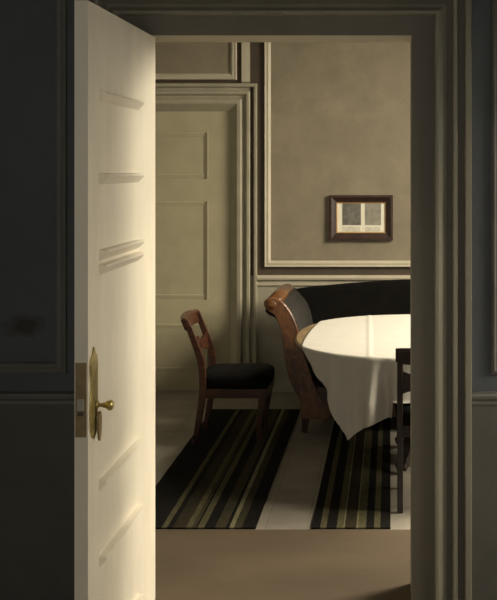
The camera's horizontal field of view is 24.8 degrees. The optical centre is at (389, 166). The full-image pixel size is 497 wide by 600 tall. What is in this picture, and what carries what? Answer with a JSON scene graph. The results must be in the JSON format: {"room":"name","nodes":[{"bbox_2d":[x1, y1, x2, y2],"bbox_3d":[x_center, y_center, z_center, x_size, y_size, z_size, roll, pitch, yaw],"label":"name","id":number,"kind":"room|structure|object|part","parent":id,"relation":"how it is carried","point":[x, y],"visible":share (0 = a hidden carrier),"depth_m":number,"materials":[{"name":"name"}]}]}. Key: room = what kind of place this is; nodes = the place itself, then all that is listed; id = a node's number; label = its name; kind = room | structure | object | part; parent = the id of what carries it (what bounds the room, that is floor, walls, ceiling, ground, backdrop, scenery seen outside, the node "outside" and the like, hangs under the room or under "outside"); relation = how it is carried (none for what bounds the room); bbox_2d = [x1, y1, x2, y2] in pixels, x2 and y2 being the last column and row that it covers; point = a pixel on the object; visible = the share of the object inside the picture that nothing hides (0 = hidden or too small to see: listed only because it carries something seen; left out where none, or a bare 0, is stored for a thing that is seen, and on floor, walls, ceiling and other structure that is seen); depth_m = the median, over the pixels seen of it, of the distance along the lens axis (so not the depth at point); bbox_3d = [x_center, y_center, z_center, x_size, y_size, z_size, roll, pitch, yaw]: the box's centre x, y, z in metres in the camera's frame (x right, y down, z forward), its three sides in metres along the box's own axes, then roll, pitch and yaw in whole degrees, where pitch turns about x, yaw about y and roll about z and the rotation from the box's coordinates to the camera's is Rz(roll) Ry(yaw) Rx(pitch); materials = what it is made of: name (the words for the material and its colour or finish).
{"room":"adjoining room","nodes":[
{"label":"adjoining room","id":0,"kind":"room"},
{"bbox_2d":[0,0,496,390],"bbox_3d":[-0.550,-0.025,4.300,4.300,3.350,0.200,0,0,0],"label":"wall","id":1,"kind":"structure","parent":0,"point":[27,27],"depth_m":4.20,"materials":[{"name":"paint"}]},
{"bbox_2d":[0,0,66,373],"bbox_3d":[-1.832,-0.158,4.189,1.228,1.877,0.022,0,0,0],"label":"trim","id":2,"kind":"structure","parent":1,"relation":"attached to","point":[59,366],"depth_m":4.18,"materials":[{"name":"paint"}]},
{"bbox_2d":[0,405,73,599],"bbox_3d":[-1.930,1.270,4.194,1.540,0.760,0.012,0,0,0],"label":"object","id":3,"kind":"structure","parent":1,"relation":"attached to","point":[37,441],"depth_m":4.19,"materials":[{"name":"paint"}]},
{"bbox_2d":[0,391,73,404],"bbox_3d":[-1.930,0.872,4.183,1.540,0.052,0.034,0,0,0],"label":"trim","id":4,"kind":"structure","parent":1,"relation":"attached to","point":[6,397],"depth_m":4.18,"materials":[{"name":"paint"}]},
{"bbox_2d":[88,0,471,599],"bbox_3d":[-0.427,0.466,4.174,1.467,2.369,0.052,0,0,0],"label":"door frame","id":5,"kind":"structure","parent":1,"relation":"attached to","point":[440,30],"depth_m":4.18,"materials":[{"name":"paint"}]},
{"bbox_2d":[152,35,410,41],"bbox_3d":[-0.427,-0.500,4.303,1.040,0.012,0.215,0,0,0],"label":"lining","id":6,"kind":"object","parent":1,"relation":"attached to","point":[158,38],"visible":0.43,"depth_m":4.28,"materials":[{"name":"beige wood"}]},
{"bbox_2d":[410,35,411,599],"bbox_3d":[-0.427,0.577,4.303,1.040,2.146,0.215,0,0,0],"label":"lining","id":7,"kind":"object","parent":1,"relation":"attached to","point":[411,35],"visible":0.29,"depth_m":4.20,"materials":[{"name":"paint"}]},
{"bbox_2d":[74,0,154,599],"bbox_3d":[-0.891,0.576,3.759,0.099,2.137,0.953,0,0,-1],"label":"door","id":8,"kind":"structure","parent":7,"relation":"attached to","point":[114,59],"depth_m":3.61,"materials":[{"name":"beige paint"}]},
{"bbox_3d":[-0.913,0.689,3.290,0.033,0.220,0.004,0,0,0],"label":"lock plate","id":9,"kind":"part","parent":8,"relation":"part of","materials":[{"name":"gold metal"}]},
{"bbox_3d":[-0.890,0.678,3.344,0.006,0.276,0.080,0,0,0],"label":"handle plate","id":10,"kind":"part","parent":8,"relation":"part of","materials":[{"name":"gold metal"}]},
{"bbox_3d":[-0.862,0.719,3.362,0.053,0.033,0.033,0,0,0],"label":"knob","id":11,"kind":"part","parent":8,"relation":"part of","materials":[{"name":"gold metal"}]},
{"bbox_2d":[472,405,496,599],"bbox_3d":[0.953,1.270,4.194,1.294,0.760,0.012,0,0,0],"label":"wainscoting","id":12,"kind":"structure","parent":1,"relation":"attached to","point":[484,417],"depth_m":4.19,"materials":[{"name":"paint"}]},
{"bbox_2d":[472,391,496,404],"bbox_3d":[0.953,0.872,4.183,1.294,0.052,0.034,0,0,0],"label":"trim","id":13,"kind":"structure","parent":1,"relation":"attached to","point":[478,397],"depth_m":4.18,"materials":[{"name":"paint"}]},
{"bbox_2d":[491,0,496,373],"bbox_3d":[0.863,-0.158,4.189,0.966,1.877,0.022,0,0,0],"label":"trim","id":14,"kind":"structure","parent":1,"relation":"attached to","point":[493,2],"depth_m":4.18,"materials":[{"name":"paint"}]},
{"bbox_2d":[241,42,311,391],"bbox_3d":[-0.550,-0.025,8.260,4.300,3.350,0.200,0,0,0],"label":"wall","id":15,"kind":"structure","parent":0,"point":[270,348],"depth_m":8.16,"materials":[{"name":"grey paint"}]},
{"bbox_2d":[155,111,229,390],"bbox_3d":[-1.640,0.612,8.203,0.940,2.068,0.054,0,0,0],"label":"door","id":16,"kind":"structure","parent":15,"relation":"in","point":[192,148],"depth_m":8.19,"materials":[{"name":"beige wood"}]},
{"bbox_2d":[155,42,229,72],"bbox_3d":[-1.685,-0.879,8.155,1.031,0.397,0.010,0,0,0],"label":"wall panel","id":17,"kind":"object","parent":15,"relation":"attached to","point":[170,57],"visible":0.43,"depth_m":8.15,"materials":[{"name":"beige paint"}]},
{"bbox_2d":[155,42,240,82],"bbox_3d":[-1.685,-0.882,8.145,1.126,0.488,0.030,0,0,0],"label":"trim","id":18,"kind":"structure","parent":15,"relation":"attached to","point":[232,75],"depth_m":8.13,"materials":[{"name":"beige wood"}]},
{"bbox_2d":[155,83,256,362],"bbox_3d":[-1.640,0.520,8.162,1.335,2.261,0.065,0,0,0],"label":"door frame","id":19,"kind":"structure","parent":15,"relation":"attached to","point":[234,98],"depth_m":8.14,"materials":[{"name":"beige wood"}]},
{"bbox_2d":[242,42,249,81],"bbox_3d":[-1.056,-0.900,8.149,0.059,0.555,0.022,0,0,0],"label":"trim","id":20,"kind":"structure","parent":15,"relation":"attached to","point":[245,45],"depth_m":8.14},
{"bbox_2d":[250,42,409,275],"bbox_3d":[0.289,-0.452,8.157,2.623,2.496,0.006,0,0,0],"label":"trim","id":21,"kind":"structure","parent":15,"relation":"attached to","point":[256,48],"depth_m":8.15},
{"bbox_2d":[257,275,409,285],"bbox_3d":[0.314,0.831,8.143,2.573,0.078,0.034,0,0,0],"label":"trim","id":22,"kind":"structure","parent":15,"relation":"attached to","point":[262,280],"depth_m":8.14,"materials":[{"name":"beige wood"}]},
{"bbox_2d":[264,42,409,266],"bbox_3d":[0.239,-0.222,8.145,2.318,1.911,0.030,0,0,0],"label":"trim","id":23,"kind":"structure","parent":15,"relation":"attached to","point":[267,45],"depth_m":8.13,"materials":[{"name":"beige wood"}]},
{"bbox_2d":[271,42,409,260],"bbox_3d":[0.239,-0.222,8.155,2.242,1.836,0.010,0,0,0],"label":"wall panel","id":24,"kind":"object","parent":15,"relation":"attached to","point":[340,111],"visible":0.33,"depth_m":8.15,"materials":[{"name":"beige paint"}]},
{"bbox_2d":[329,195,392,239],"bbox_3d":[-0.211,0.370,8.135,0.466,0.330,0.030,0,0,0],"label":"picture","id":25,"kind":"object","parent":24,"relation":"attached to","point":[351,217],"visible":1,"depth_m":8.14,"materials":[{"name":"brown wood"}]},
{"bbox_2d":[155,391,410,599],"bbox_3d":[-0.550,1.700,3.380,4.300,0.100,9.960,0,0,0],"label":"floor","id":26,"kind":"structure","parent":0,"point":[189,564],"depth_m":4.86,"materials":[{"name":"paint"}]},
{"bbox_2d":[155,409,299,528],"bbox_3d":[-0.909,1.645,6.309,0.594,0.008,2.481,0,0,0],"label":"striped rug","id":27,"kind":"object","parent":26,"relation":"on","point":[225,480],"visible":0.89,"depth_m":5.96,"materials":[{"name":"black fabric"}]},
{"bbox_2d":[180,309,274,444],"bbox_3d":[-0.987,1.262,6.760,0.548,0.757,0.430,0,0,0],"label":"dining chair","id":28,"kind":"object","parent":27,"relation":"on","point":[225,380],"visible":1,"depth_m":6.56,"materials":[{"name":"brown wood"}]},
{"bbox_3d":[-1.222,0.926,6.760,0.078,0.085,0.428,0,0,0],"label":"rail","id":29,"kind":"part","parent":28,"relation":"part of","materials":[{"name":"brown wood"}]},
{"bbox_3d":[-1.150,1.272,6.568,0.132,0.736,0.028,0,0,0],"label":"leg","id":30,"kind":"part","parent":28,"relation":"part of","materials":[{"name":"brown wood"}]},
{"bbox_3d":[-1.150,1.272,6.952,0.132,0.736,0.028,0,0,0],"label":"leg","id":31,"kind":"part","parent":28,"relation":"part of","materials":[{"name":"brown wood"}]},
{"bbox_3d":[-0.915,1.336,6.760,0.385,0.055,0.404,0,0,0],"label":"seat frame","id":32,"kind":"part","parent":28,"relation":"part of","materials":[{"name":"brown wood"}]},
{"bbox_3d":[-0.923,1.261,6.760,0.421,0.095,0.430,0,0,0],"label":"seat","id":33,"kind":"part","parent":28,"relation":"part of","materials":[{"name":"black leather"}]},
{"bbox_3d":[-0.758,1.474,6.572,0.064,0.328,0.036,0,0,0],"label":"leg","id":34,"kind":"part","parent":28,"relation":"part of","materials":[{"name":"brown wood"}]},
{"bbox_3d":[-0.758,1.474,6.948,0.064,0.328,0.036,0,0,0],"label":"leg","id":35,"kind":"part","parent":28,"relation":"part of","materials":[{"name":"brown wood"}]},
{"bbox_2d":[264,279,409,432],"bbox_3d":[0.300,1.226,7.444,2.170,0.850,1.102,0,0,0],"label":"sofa","id":36,"kind":"object","parent":26,"relation":"on","point":[294,309],"visible":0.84,"depth_m":7.74,"materials":[{"name":"brown wood"}]},
{"bbox_3d":[-0.573,1.201,7.463,0.409,0.696,1.035,0,0,0],"label":"arm","id":37,"kind":"part","parent":36,"relation":"part of","materials":[{"name":"wood"}]},
{"bbox_3d":[-0.523,1.590,6.930,0.055,0.123,0.056,0,0,0],"label":"leg","id":38,"kind":"part","parent":36,"relation":"part of","materials":[{"name":"brown wood"}]},
{"bbox_3d":[0.300,1.076,7.918,2.068,0.548,0.155,0,0,0],"label":"backrest","id":39,"kind":"part","parent":36,"relation":"part of","materials":[{"name":"black fabric"}]},
{"bbox_3d":[0.300,1.458,6.930,1.513,0.185,0.040,0,0,0],"label":"seat rail","id":40,"kind":"part","parent":36,"relation":"part of","materials":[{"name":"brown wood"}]},
{"bbox_2d":[311,418,389,528],"bbox_3d":[-0.179,1.645,6.184,0.362,0.008,2.231,0,0,0],"label":"striped rug","id":41,"kind":"object","parent":26,"relation":"on","point":[354,493],"visible":0.88,"depth_m":5.79,"materials":[{"name":"black fabric"}]},
{"bbox_2d":[295,323,409,470],"bbox_3d":[0.230,1.286,6.270,1.512,0.689,1.622,0,0,0],"label":"round table","id":42,"kind":"object","parent":26,"relation":"on","point":[301,335],"visible":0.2,"depth_m":6.03,"materials":[{"name":"brown wood"}]},
{"bbox_2d":[301,314,409,439],"bbox_3d":[0.196,1.145,6.223,1.328,0.429,1.749,0,0,0],"label":"tablecloth","id":43,"kind":"object","parent":42,"relation":"on","point":[353,358],"visible":0.52,"depth_m":5.56,"materials":[{"name":"white fabric"}]},
{"bbox_2d":[395,348,409,512],"bbox_3d":[0.245,1.250,5.484,0.440,0.804,0.563,0,0,0],"label":"dining chair","id":44,"kind":"object","parent":26,"relation":"on","point":[402,355],"visible":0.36,"depth_m":5.32,"materials":[{"name":"brown wood"}]},
{"bbox_3d":[0.048,1.260,5.313,0.028,0.784,0.132,0,0,0],"label":"leg","id":45,"kind":"part","parent":44,"relation":"part of","materials":[{"name":"brown wood"}]},
{"bbox_3d":[0.245,0.890,5.241,0.438,0.085,0.078,0,0,0],"label":"rail","id":46,"kind":"part","parent":44,"relation":"part of","materials":[{"name":"brown wood"}]},
{"bbox_3d":[0.245,1.198,5.547,0.440,0.095,0.436,0,0,0],"label":"seat","id":47,"kind":"part","parent":44,"relation":"part of","materials":[{"name":"black leather"}]},
{"bbox_3d":[0.245,1.272,5.555,0.414,0.055,0.400,0,0,0],"label":"seat frame","id":48,"kind":"part","parent":44,"relation":"part of","materials":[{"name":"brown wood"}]}
]}

